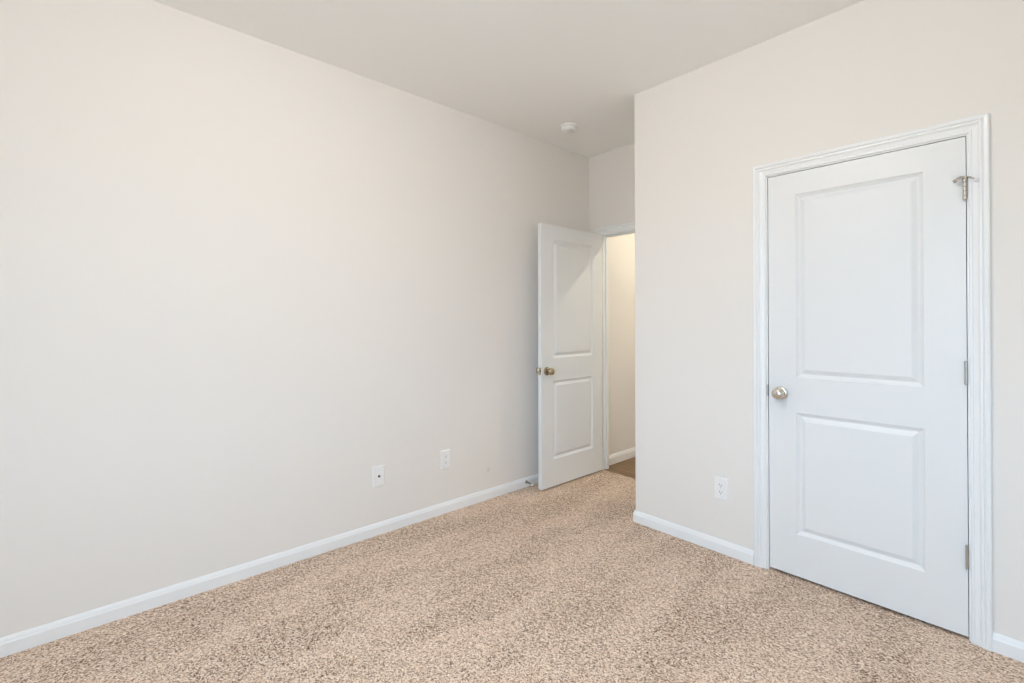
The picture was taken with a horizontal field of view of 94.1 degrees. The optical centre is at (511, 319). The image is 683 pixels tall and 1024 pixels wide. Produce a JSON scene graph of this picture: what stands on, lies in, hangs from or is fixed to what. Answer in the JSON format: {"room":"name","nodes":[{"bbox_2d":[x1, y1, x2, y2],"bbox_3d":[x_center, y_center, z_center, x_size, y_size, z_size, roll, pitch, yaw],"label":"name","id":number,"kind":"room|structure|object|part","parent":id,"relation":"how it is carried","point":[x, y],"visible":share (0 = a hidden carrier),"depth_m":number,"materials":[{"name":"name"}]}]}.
{"room":"empty bedroom","nodes":[
{"label":"empty bedroom","id":0,"kind":"room"},
{"bbox_2d":[0,0,588,637],"bbox_3d":[-1.130,-0.023,2.669,4.980,2.843,0.100,0,0,-42],"label":"wall","id":1,"kind":"structure","parent":0,"point":[244,278],"depth_m":2.35,"materials":[{"name":"paint"}]},
{"bbox_2d":[0,474,538,657],"bbox_3d":[-1.081,1.265,2.627,4.800,0.074,0.016,0,0,-42],"label":"baseboard","id":2,"kind":"structure","parent":1,"relation":"attached to","point":[42,634],"depth_m":2.32,"materials":[{"name":"white paint"}]},
{"bbox_2d":[373,465,384,487],"bbox_3d":[-0.804,0.949,2.880,0.075,0.124,0.014,0,0,-42],"label":"cable plate","id":3,"kind":"object","parent":1,"relation":"attached to","point":[378,471],"visible":1,"depth_m":2.88,"materials":[{"name":"white plastic"}]},
{"bbox_2d":[441,449,449,469],"bbox_3d":[-0.447,0.944,3.207,0.075,0.124,0.009,0,0,-42],"label":"power outlet","id":4,"kind":"object","parent":1,"relation":"attached to","point":[445,455],"visible":1,"depth_m":3.20,"materials":[{"name":"white plastic"}]},
{"bbox_2d":[153,0,863,157],"bbox_3d":[0.751,-1.501,1.872,6.780,0.100,3.818,0,0,-42],"label":"ceiling","id":5,"kind":"structure","parent":0,"point":[532,68],"depth_m":2.48,"materials":[{"name":"white paint"}]},
{"bbox_2d":[560,123,577,133],"bbox_3d":[0.425,-1.421,3.561,0.132,0.044,0.132,0,0,-42],"label":"smoke detector","id":6,"kind":"object","parent":5,"relation":"attached to","point":[566,128],"visible":1,"depth_m":3.52,"materials":[{"name":"white plastic"}]},
{"bbox_2d":[0,457,1023,682],"bbox_3d":[0.758,1.342,1.888,6.540,0.100,3.578,0,0,-42],"label":"floor","id":7,"kind":"structure","parent":0,"point":[560,583],"depth_m":2.04,"materials":[{"name":"beige carpet"}]},
{"bbox_2d":[589,144,634,232],"bbox_3d":[1.968,-0.028,2.894,0.080,2.843,3.718,0,0,-42],"label":"wall","id":8,"kind":"structure","parent":0,"point":[611,173],"depth_m":4.07,"materials":[{"name":"white paint"}]},
{"bbox_2d":[536,223,602,489],"bbox_3d":[0.489,0.280,3.852,0.771,2.013,0.165,0,0,-42],"label":"door","id":9,"kind":"structure","parent":8,"relation":"in","point":[569,369],"depth_m":3.80,"materials":[{"name":"white paint"}]},
{"bbox_3d":[0.290,0.394,3.599,0.057,0.057,0.057,0,0,-42],"label":"knob","id":10,"kind":"part","parent":9,"relation":"part of","materials":[{"name":"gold metal"}]},
{"bbox_2d":[595,222,634,469],"bbox_3d":[1.071,0.257,3.887,0.119,2.106,0.884,0,0,-42],"label":"door frame","id":11,"kind":"structure","parent":8,"relation":"attached to","point":[627,228],"depth_m":4.16,"materials":[{"name":"white paint"}]},
{"bbox_3d":[1.034,0.257,3.854,0.020,2.106,0.884,0,0,-42],"label":"casing","id":12,"kind":"part","parent":11,"relation":"part of","materials":[{"name":"white paint"}]},
{"bbox_2d":[608,233,634,454],"bbox_3d":[1.393,-0.018,4.829,1.660,2.843,0.100,0,0,-42],"label":"wall","id":13,"kind":"structure","parent":0,"point":[621,249],"depth_m":4.43,"materials":[{"name":"white paint"}]},
{"bbox_2d":[609,447,634,464],"bbox_3d":[1.440,1.267,4.786,1.644,0.091,0.016,0,0,-42],"label":"baseboard","id":14,"kind":"structure","parent":13,"relation":"attached to","point":[620,456],"depth_m":4.39,"materials":[{"name":"white paint"}]},
{"bbox_2d":[634,0,1023,641],"bbox_3d":[1.939,-0.030,2.330,0.719,2.843,2.639,0,0,-42],"label":"wall","id":15,"kind":"structure","parent":0,"point":[865,70],"depth_m":2.54,"materials":[{"name":"white paint"}]},
{"bbox_2d":[633,509,753,564],"bbox_3d":[1.285,1.262,3.025,0.714,0.074,0.750,0,0,-42],"label":"baseboard","id":16,"kind":"structure","parent":15,"relation":"attached to","point":[727,548],"depth_m":2.74,"materials":[{"name":"white paint"}]},
{"bbox_2d":[714,476,727,501],"bbox_3d":[1.161,0.941,2.646,0.009,0.124,0.075,0,0,-42],"label":"power outlet","id":17,"kind":"object","parent":15,"relation":"attached to","point":[720,484],"visible":1,"depth_m":2.64,"materials":[{"name":"white plastic"}]},
{"bbox_2d":[767,137,978,636],"bbox_3d":[1.582,0.271,2.172,0.100,2.013,0.792,0,0,-42],"label":"door","id":18,"kind":"structure","parent":15,"relation":"in","point":[867,388],"depth_m":2.14,"materials":[{"name":"white paint"}]},
{"bbox_3d":[1.344,0.375,2.403,0.057,0.057,0.057,0,0,-42],"label":"knob","id":19,"kind":"part","parent":18,"relation":"part of","materials":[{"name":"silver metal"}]},
{"bbox_2d":[753,113,992,650],"bbox_3d":[1.613,0.247,2.222,0.130,2.102,0.882,0,0,-42],"label":"door frame","id":20,"kind":"structure","parent":15,"relation":"attached to","point":[975,129],"depth_m":1.90,"materials":[{"name":"white paint"}]},
{"bbox_2d":[992,632,1023,662],"bbox_3d":[2.211,1.254,1.478,0.016,0.074,1.023,0,0,-42],"label":"baseboard","id":21,"kind":"structure","parent":15,"relation":"attached to","point":[1009,647],"depth_m":1.82,"materials":[{"name":"white paint"}]}
]}

